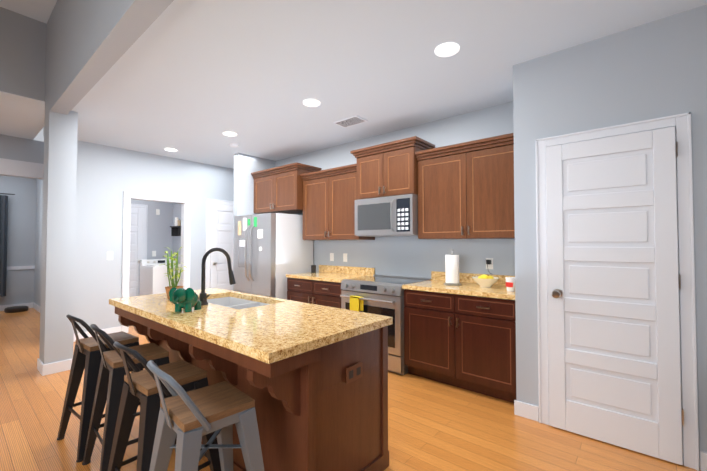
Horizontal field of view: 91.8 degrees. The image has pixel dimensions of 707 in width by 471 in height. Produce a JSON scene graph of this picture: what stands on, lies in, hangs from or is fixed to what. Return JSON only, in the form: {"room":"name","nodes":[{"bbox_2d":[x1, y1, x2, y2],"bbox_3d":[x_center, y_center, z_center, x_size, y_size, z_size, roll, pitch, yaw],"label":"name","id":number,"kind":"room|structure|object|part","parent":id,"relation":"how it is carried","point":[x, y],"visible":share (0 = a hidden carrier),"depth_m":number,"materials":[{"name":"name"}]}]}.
{"room":"kitchen","nodes":[
{"label":"kitchen","id":0,"kind":"room"},
{"bbox_2d":[0,175,36,305],"bbox_3d":[-8.466,0.015,5.052,0.120,2.860,7.600,-1,-2,40],"label":"wall","id":1,"kind":"structure","parent":0,"point":[21,234],"depth_m":6.97,"materials":[{"name":"paint"}]},
{"bbox_2d":[0,195,7,296],"bbox_3d":[-6.888,0.198,6.609,0.057,1.970,0.300,-1,-2,40],"label":"curtain","id":2,"kind":"object","parent":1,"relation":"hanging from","point":[3,230],"depth_m":6.68,"materials":[{"name":"grey fabric"}]},
{"bbox_2d":[0,303,31,310],"bbox_3d":[-8.743,1.380,4.586,0.014,0.110,6.580,-1,-2,40],"label":"baseboard","id":3,"kind":"structure","parent":1,"relation":"attached to","point":[2,307],"depth_m":6.88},
{"bbox_2d":[7,266,34,269],"bbox_3d":[-8.741,0.600,4.603,0.020,0.070,6.580,-1,-2,40],"label":"trim","id":4,"kind":"structure","parent":1,"relation":"attached to","point":[19,267],"depth_m":6.94,"materials":[{"name":"white wood"}]},
{"bbox_2d":[0,134,43,179],"bbox_3d":[-6.654,-0.037,2.858,0.120,2.860,6.580,-1,-2,40],"label":"wall","id":5,"kind":"structure","parent":0,"point":[19,149],"depth_m":4.98,"materials":[{"name":"grey paint"}]},
{"bbox_2d":[0,158,43,178],"bbox_3d":[-5.178,-0.978,4.514,0.020,0.220,2.180,-1,-2,40],"label":"trim","id":6,"kind":"structure","parent":5,"relation":"attached to","point":[20,168],"depth_m":4.95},
{"bbox_2d":[0,91,44,139],"bbox_3d":[-7.101,-1.511,3.015,4.879,0.106,6.189,-1,-2,40],"label":"ceiling","id":7,"kind":"structure","parent":0,"point":[22,117],"depth_m":4.11,"materials":[{"name":"white paint"}]},
{"bbox_2d":[0,7,46,100],"bbox_3d":[-5.388,-1.925,1.488,0.280,0.850,6.050,-1,-2,40],"label":"wall","id":8,"kind":"structure","parent":0,"point":[22,55],"depth_m":3.57,"materials":[{"name":"grey paint"}]},
{"bbox_2d":[0,0,56,23],"bbox_3d":[-2.965,-2.449,-0.544,6.620,0.100,6.050,-1,-2,40],"label":"ceiling","id":9,"kind":"structure","parent":0,"point":[40,10],"depth_m":3.46,"materials":[{"name":"white paint"}]},
{"bbox_2d":[34,179,42,305],"bbox_3d":[-5.564,0.046,6.321,2.680,2.860,0.119,-1,-2,40],"label":"wall","id":10,"kind":"structure","parent":0,"point":[38,242],"depth_m":6.88,"materials":[{"name":"grey paint"}]},
{"bbox_2d":[32,302,39,312],"bbox_3d":[-5.596,1.419,6.226,2.650,0.110,0.014,-1,-2,40],"label":"baseboard","id":11,"kind":"structure","parent":10,"relation":"attached to","point":[35,306],"depth_m":6.85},
{"bbox_2d":[45,0,173,115],"bbox_3d":[-0.862,-1.832,1.717,6.340,1.025,0.140,-1,-2,40],"label":"wall","id":12,"kind":"structure","parent":0,"point":[89,43],"depth_m":2.69,"materials":[{"name":"grey paint"}]},
{"bbox_2d":[131,199,172,259],"bbox_3d":[-4.487,0.114,6.666,0.120,2.740,2.040,-1,-2,40],"label":"wall","id":13,"kind":"structure","parent":0,"point":[160,239],"depth_m":7.11,"materials":[{"name":"grey paint"}]},
{"bbox_2d":[129,207,143,296],"bbox_3d":[-4.443,0.458,6.529,0.108,2.030,0.800,-1,-2,40],"label":"laundry door","id":14,"kind":"structure","parent":13,"relation":"in","point":[136,232],"depth_m":6.75,"materials":[{"name":"white wood"}]},
{"bbox_2d":[131,204,147,259],"bbox_3d":[-4.476,0.426,6.557,0.026,2.110,0.940,-1,-2,40],"label":"door frame","id":15,"kind":"structure","parent":13,"relation":"attached to","point":[145,207],"depth_m":6.89,"materials":[{"name":"white wood"}]},
{"bbox_2d":[74,140,233,333],"bbox_3d":[-2.689,0.099,6.052,0.120,2.740,4.020,-1,-2,40],"label":"wall","id":16,"kind":"structure","parent":0,"point":[107,176],"depth_m":5.00,"materials":[{"name":"grey paint"}]},
{"bbox_2d":[73,326,120,341],"bbox_3d":[-3.677,1.383,4.745,0.014,0.110,0.795,-1,-2,40],"label":"baseboard","id":17,"kind":"structure","parent":16,"relation":"attached to","point":[114,329],"depth_m":4.91,"materials":[{"name":"white wood"}]},
{"bbox_2d":[107,252,112,259],"bbox_3d":[-3.522,0.293,4.958,0.009,0.116,0.072,-1,-2,40],"label":"light switch","id":18,"kind":"object","parent":16,"relation":"attached to","point":[109,255],"visible":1,"depth_m":4.96,"materials":[{"name":"white plastic"}]},
{"bbox_2d":[121,191,190,332],"bbox_3d":[-3.143,0.403,5.486,0.148,2.105,0.990,-1,-2,40],"label":"door frame","id":19,"kind":"structure","parent":16,"relation":"attached to","point":[127,195],"depth_m":5.43,"materials":[{"name":"white wood"}]},
{"bbox_2d":[205,199,233,288],"bbox_3d":[-2.304,0.417,6.387,0.026,2.120,0.920,-1,-2,40],"label":"door frame","id":20,"kind":"structure","parent":16,"relation":"attached to","point":[209,202],"depth_m":6.07,"materials":[{"name":"white wood"}]},
{"bbox_2d":[210,204,233,290],"bbox_3d":[-2.271,0.454,6.359,0.108,2.030,0.760,-1,-2,40],"label":"hall door","id":21,"kind":"structure","parent":16,"relation":"in","point":[221,226],"depth_m":6.23,"materials":[{"name":"white wood"}]},
{"bbox_2d":[172,203,180,263],"bbox_3d":[-3.191,0.118,6.829,1.650,2.740,0.120,-1,-2,40],"label":"wall","id":22,"kind":"structure","parent":0,"point":[176,240],"depth_m":7.19,"materials":[{"name":"grey paint"}]},
{"bbox_2d":[170,217,180,235],"bbox_3d":[-3.568,-0.179,6.970,0.400,0.380,0.159,-1,-2,40],"label":"shelf","id":23,"kind":"object","parent":22,"relation":"attached to","point":[176,230],"visible":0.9,"depth_m":6.99,"materials":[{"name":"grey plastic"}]},
{"bbox_2d":[233,153,274,290],"bbox_3d":[-1.611,0.089,5.608,0.120,2.740,0.710,-1,-2,40],"label":"wall","id":24,"kind":"structure","parent":0,"point":[245,166],"depth_m":5.41,"materials":[{"name":"white paint"}]},
{"bbox_2d":[0,308,700,470],"bbox_3d":[-3.466,1.418,2.632,12.000,0.060,10.400,-1,-2,40],"label":"floor","id":25,"kind":"structure","parent":0,"point":[433,425],"depth_m":2.41,"materials":[{"name":"brown wood"}]},
{"bbox_2d":[4,306,28,312],"bbox_3d":[-6.594,1.443,6.710,0.340,0.085,0.340,-1,-2,40],"label":"robot vacuum","id":26,"kind":"object","parent":25,"relation":"on","point":[14,309],"visible":1,"depth_m":6.61,"materials":[{"name":"grey plastic"}]},
{"bbox_2d":[37,358,71,375],"bbox_3d":[-3.149,1.357,3.630,0.308,0.110,0.258,-1,-2,40],"label":"baseboard","id":27,"kind":"structure","parent":25,"relation":"on","point":[60,366],"depth_m":3.52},
{"bbox_2d":[39,111,77,363],"bbox_3d":[-3.149,0.042,3.661,0.280,2.740,0.230,-1,-2,40],"label":"post","id":28,"kind":"object","parent":25,"relation":"on","point":[58,235],"visible":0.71,"depth_m":3.57,"materials":[{"name":"grey paint"}]},
{"bbox_2d":[57,314,142,462],"bbox_3d":[-1.712,0.953,2.381,0.438,0.858,0.438,-1,-2,36],"label":"stool","id":29,"kind":"object","parent":25,"relation":"on","point":[87,356],"visible":0.54,"depth_m":2.25,"materials":[{"name":"grey metal"}]},
{"bbox_2d":[82,324,176,470],"bbox_3d":[-1.332,0.946,2.087,0.438,0.858,0.438,-1,-2,43],"label":"stool","id":30,"kind":"object","parent":25,"relation":"on","point":[110,381],"visible":0.65,"depth_m":1.99,"materials":[{"name":"grey metal"}]},
{"bbox_2d":[140,259,180,295],"bbox_3d":[-3.724,0.981,6.727,0.660,1.010,0.630,-1,-2,40],"label":"washer","id":31,"kind":"object","parent":25,"relation":"on","point":[154,278],"visible":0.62,"depth_m":6.45,"materials":[{"name":"white metal"}]},
{"bbox_2d":[108,341,220,470],"bbox_3d":[-0.955,0.938,1.743,0.452,0.858,0.452,-1,-2,40],"label":"stool","id":32,"kind":"object","parent":25,"relation":"on","point":[138,384],"visible":0.67,"depth_m":1.69,"materials":[{"name":"grey metal"}]},
{"bbox_2d":[146,360,263,470],"bbox_3d":[-0.617,0.930,1.445,0.438,0.858,0.438,1,-2,-45],"label":"stool","id":33,"kind":"object","parent":25,"relation":"on","point":[189,419],"visible":1,"depth_m":1.41,"materials":[{"name":"grey metal"}]},
{"bbox_2d":[110,304,390,470],"bbox_3d":[-0.772,0.945,2.293,1.930,0.870,0.907,-1,-2,40],"label":"kitchen island","id":34,"kind":"object","parent":25,"relation":"on","point":[311,380],"depth_m":1.76,"materials":[{"name":"brown wood"}]},
{"bbox_2d":[109,293,340,363],"bbox_3d":[-0.952,0.485,2.091,1.990,0.040,0.400,-1,-2,40],"label":"island countertop","id":35,"kind":"structure","parent":34,"relation":"on","point":[267,339],"depth_m":1.70,"materials":[{"name":"beige stone"}]},
{"bbox_2d":[169,287,200,311],"bbox_3d":[-1.038,0.388,2.101,0.181,0.152,0.215,-1,-2,40],"label":"elephant","id":36,"kind":"object","parent":35,"relation":"on","point":[187,300],"visible":1,"depth_m":2.06},
{"bbox_2d":[201,296,268,307],"bbox_3d":[-0.895,0.617,2.550,0.784,0.226,0.404,-1,-2,40],"label":"sink","id":37,"kind":"object","parent":35,"relation":"in","point":[229,301],"depth_m":2.81,"materials":[{"name":"silver metal"}]},
{"bbox_2d":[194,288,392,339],"bbox_3d":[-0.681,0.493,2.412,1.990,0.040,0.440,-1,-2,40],"label":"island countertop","id":38,"kind":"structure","parent":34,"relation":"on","point":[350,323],"depth_m":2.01,"materials":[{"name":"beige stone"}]},
{"bbox_2d":[161,247,186,298],"bbox_3d":[-1.372,0.281,2.600,0.194,0.388,0.202,-1,-2,40],"label":"bamboo plant","id":39,"kind":"object","parent":38,"relation":"on","point":[169,272],"visible":0.79,"depth_m":2.60,"materials":[{"name":"green plant"}]},
{"bbox_2d":[234,213,312,299],"bbox_3d":[-1.230,0.575,5.141,0.910,1.745,0.853,-1,-2,40],"label":"fridge","id":40,"kind":"object","parent":25,"relation":"on","point":[271,250],"visible":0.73,"depth_m":4.81,"materials":[{"name":"grey metal"}]},
{"bbox_2d":[287,277,341,307],"bbox_3d":[-0.312,0.999,4.545,1.028,0.870,0.622,-1,-2,40],"label":"base cabinet","id":41,"kind":"object","parent":25,"relation":"on","point":[324,293],"depth_m":4.28,"materials":[{"name":"brown wood"}]},
{"bbox_2d":[286,273,369,280],"bbox_3d":[-0.317,0.544,4.550,1.028,0.040,0.638,-1,-2,40],"label":"countertop","id":42,"kind":"structure","parent":41,"relation":"on","point":[305,276],"depth_m":4.47,"materials":[{"name":"beige stone"}]},
{"bbox_2d":[311,265,315,272],"bbox_3d":[-0.565,0.475,4.854,0.072,0.109,0.072,-1,-2,40],"label":"cup","id":43,"kind":"object","parent":42,"relation":"on","point":[313,268],"visible":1,"depth_m":4.82,"materials":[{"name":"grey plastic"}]},
{"bbox_2d":[340,274,430,374],"bbox_3d":[0.352,0.956,3.905,0.806,0.925,0.741,-1,-2,40],"label":"range","id":44,"kind":"object","parent":25,"relation":"on","point":[383,295],"visible":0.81,"depth_m":3.58,"materials":[{"name":"silver metal"}]},
{"bbox_2d":[404,289,515,402],"bbox_3d":[1.118,0.970,3.339,1.085,0.870,0.622,-1,-2,40],"label":"base cabinet","id":45,"kind":"object","parent":25,"relation":"on","point":[463,335],"depth_m":3.06,"materials":[{"name":"brown wood"}]},
{"bbox_2d":[402,281,514,300],"bbox_3d":[1.113,0.515,3.344,1.085,0.040,0.638,-1,-2,40],"label":"countertop","id":46,"kind":"structure","parent":45,"relation":"on","point":[467,288],"depth_m":3.17,"materials":[{"name":"beige stone"}]},
{"bbox_2d":[444,249,460,285],"bbox_3d":[1.000,0.316,3.471,0.170,0.361,0.167,-1,-2,40],"label":"paper towel","id":47,"kind":"object","parent":46,"relation":"on","point":[451,269],"visible":1,"depth_m":3.41,"materials":[{"name":"white paper"}]},
{"bbox_2d":[472,275,498,287],"bbox_3d":[1.264,0.432,3.285,0.250,0.121,0.250,-1,-2,40],"label":"fruit bowl","id":48,"kind":"object","parent":46,"relation":"on","point":[485,281],"visible":1,"depth_m":3.23,"materials":[{"name":"beige ceramic"}]},
{"bbox_2d":[505,277,514,291],"bbox_3d":[1.373,0.426,2.996,0.084,0.119,0.086,-1,-2,40],"label":"cup","id":49,"kind":"object","parent":46,"relation":"on","point":[510,283],"visible":0.98,"depth_m":2.97,"materials":[{"name":"white paper"}]},
{"bbox_2d":[43,0,706,168],"bbox_3d":[0.084,-1.442,3.691,7.450,0.230,4.110,-1,-2,40],"label":"ceiling","id":50,"kind":"structure","parent":0,"point":[191,80],"depth_m":2.75,"materials":[{"name":"white paint"}]},
{"bbox_2d":[164,148,176,151],"bbox_3d":[-2.744,-1.287,5.151,0.176,0.010,0.176,-1,-2,40],"label":"recessed light","id":51,"kind":"object","parent":50,"relation":"in","point":[171,149],"visible":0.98,"depth_m":5.14,"materials":[{"name":"white"}]},
{"bbox_2d":[223,132,236,136],"bbox_3d":[-1.589,-1.305,4.412,0.176,0.010,0.176,-1,-2,40],"label":"recessed light","id":52,"kind":"object","parent":50,"relation":"in","point":[232,134],"visible":0.96,"depth_m":4.41,"materials":[{"name":"white"}]},
{"bbox_2d":[229,143,238,146],"bbox_3d":[-1.699,-1.282,4.870,0.130,0.034,0.128,-1,-2,40],"label":"smoke detector","id":53,"kind":"object","parent":50,"relation":"attached to","point":[233,145],"visible":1,"depth_m":4.83,"materials":[{"name":"white plastic"}]},
{"bbox_2d":[303,99,319,106],"bbox_3d":[-0.420,-1.328,3.439,0.176,0.010,0.176,-1,-2,40],"label":"recessed light","id":54,"kind":"object","parent":50,"relation":"in","point":[311,102],"visible":0.98,"depth_m":3.43,"materials":[{"name":"white"}]},
{"bbox_2d":[333,115,367,127],"bbox_3d":[-0.036,-1.314,3.965,0.350,0.012,0.200,-1,-2,40],"label":"ceiling vent","id":55,"kind":"object","parent":50,"relation":"in","point":[350,121],"visible":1,"depth_m":3.94,"materials":[{"name":"grey plastic"}]},
{"bbox_2d":[435,42,459,56],"bbox_3d":[0.682,-1.351,2.497,0.176,0.010,0.176,-1,-2,40],"label":"recessed light","id":56,"kind":"object","parent":50,"relation":"in","point":[447,49],"visible":1,"depth_m":2.49,"materials":[{"name":"white"}]},
{"bbox_2d":[275,101,514,277],"bbox_3d":[1.033,0.048,3.921,6.340,2.740,0.120,-1,-2,40],"label":"wall","id":57,"kind":"structure","parent":0,"point":[410,256],"depth_m":4.03,"materials":[{"name":"grey paint"}]},
{"bbox_2d":[251,162,320,213],"bbox_3d":[-1.064,-0.683,5.312,1.118,0.649,0.480,-1,-2,40],"label":"upper cabinet","id":58,"kind":"object","parent":57,"relation":"attached to","point":[279,189],"visible":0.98,"depth_m":5.10,"materials":[{"name":"brown wood"}]},
{"bbox_2d":[330,253,333,260],"bbox_3d":[-0.316,0.314,4.967,0.072,0.116,0.009,-1,-2,40],"label":"light switch","id":59,"kind":"object","parent":57,"relation":"attached to","point":[331,256],"visible":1,"depth_m":4.96,"materials":[{"name":"white plastic"}]},
{"bbox_2d":[300,164,374,239],"bbox_3d":[-0.241,-0.406,4.677,1.046,0.934,0.380,-1,-2,40],"label":"upper cabinet","id":60,"kind":"object","parent":57,"relation":"attached to","point":[329,197],"visible":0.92,"depth_m":4.54,"materials":[{"name":"brown wood"}]},
{"bbox_2d":[343,253,346,261],"bbox_3d":[-0.117,0.309,4.800,0.072,0.116,0.008,-1,-2,40],"label":"electrical outlet","id":61,"kind":"object","parent":57,"relation":"attached to","point":[344,257],"visible":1,"depth_m":4.80,"materials":[{"name":"white plastic"}]},
{"bbox_2d":[350,136,434,199],"bbox_3d":[0.450,-0.738,4.062,0.910,0.599,0.440,-1,-2,40],"label":"upper cabinet","id":62,"kind":"object","parent":57,"relation":"attached to","point":[387,169],"visible":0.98,"depth_m":3.88,"materials":[{"name":"brown wood"}]},
{"bbox_2d":[355,194,417,236],"bbox_3d":[0.435,-0.214,4.032,0.802,0.440,0.482,-1,-2,40],"label":"microwave","id":63,"kind":"object","parent":62,"relation":"attached to","point":[391,216],"visible":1,"depth_m":3.84,"materials":[{"name":"silver metal"}]},
{"bbox_2d":[318,265,505,284],"bbox_3d":[0.608,0.465,4.175,2.927,0.100,0.020,-1,-2,40],"label":"backsplash","id":64,"kind":"structure","parent":57,"relation":"attached to","point":[322,268],"depth_m":3.92,"materials":[{"name":"beige stone"}]},
{"bbox_2d":[415,133,514,238],"bbox_3d":[1.196,-0.435,3.466,1.085,0.934,0.380,-1,-2,40],"label":"upper cabinet","id":65,"kind":"object","parent":57,"relation":"attached to","point":[465,190],"visible":0.83,"depth_m":3.34,"materials":[{"name":"brown wood"}]},
{"bbox_2d":[486,258,492,268],"bbox_3d":[1.397,0.289,3.524,0.072,0.116,0.008,-1,-2,40],"label":"electrical outlet","id":66,"kind":"object","parent":57,"relation":"attached to","point":[490,266],"visible":0.71,"depth_m":3.52,"materials":[{"name":"white plastic"}]},
{"bbox_2d":[513,5,706,468],"bbox_3d":[2.342,0.009,2.262,2.200,2.740,0.730,-1,-2,40],"label":"wall","id":67,"kind":"structure","parent":0,"point":[653,70],"depth_m":2.32,"materials":[{"name":"grey paint"}]},
{"bbox_2d":[546,126,683,464],"bbox_3d":[1.676,0.356,2.264,0.708,2.030,0.108,-1,-2,40],"label":"pantry door","id":68,"kind":"structure","parent":67,"relation":"in","point":[614,360],"depth_m":2.25,"materials":[{"name":"white wood"}]},
{"bbox_3d":[1.443,0.415,2.435,0.064,0.064,0.072,-1,-2,40],"label":"knob","id":69,"kind":"part","parent":68,"relation":"part of","materials":[{"name":"brown metal"}]},
{"bbox_3d":[1.959,0.279,2.058,0.007,1.690,0.025,-1,-2,40],"label":"pantry hinge","id":70,"kind":"part","parent":68,"relation":"part of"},
{"bbox_2d":[535,112,698,470],"bbox_3d":[1.700,0.325,2.300,0.840,2.110,0.026,-1,-2,40],"label":"door frame","id":71,"kind":"structure","parent":67,"relation":"attached to","point":[681,123],"depth_m":2.07,"materials":[{"name":"white wood"}]},
{"bbox_2d":[700,451,706,470],"bbox_3d":[2.486,1.309,1.622,1.195,0.110,0.014,-1,-2,40],"label":"baseboard","id":72,"kind":"structure","parent":67,"relation":"attached to","point":[703,455],"depth_m":1.99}
]}

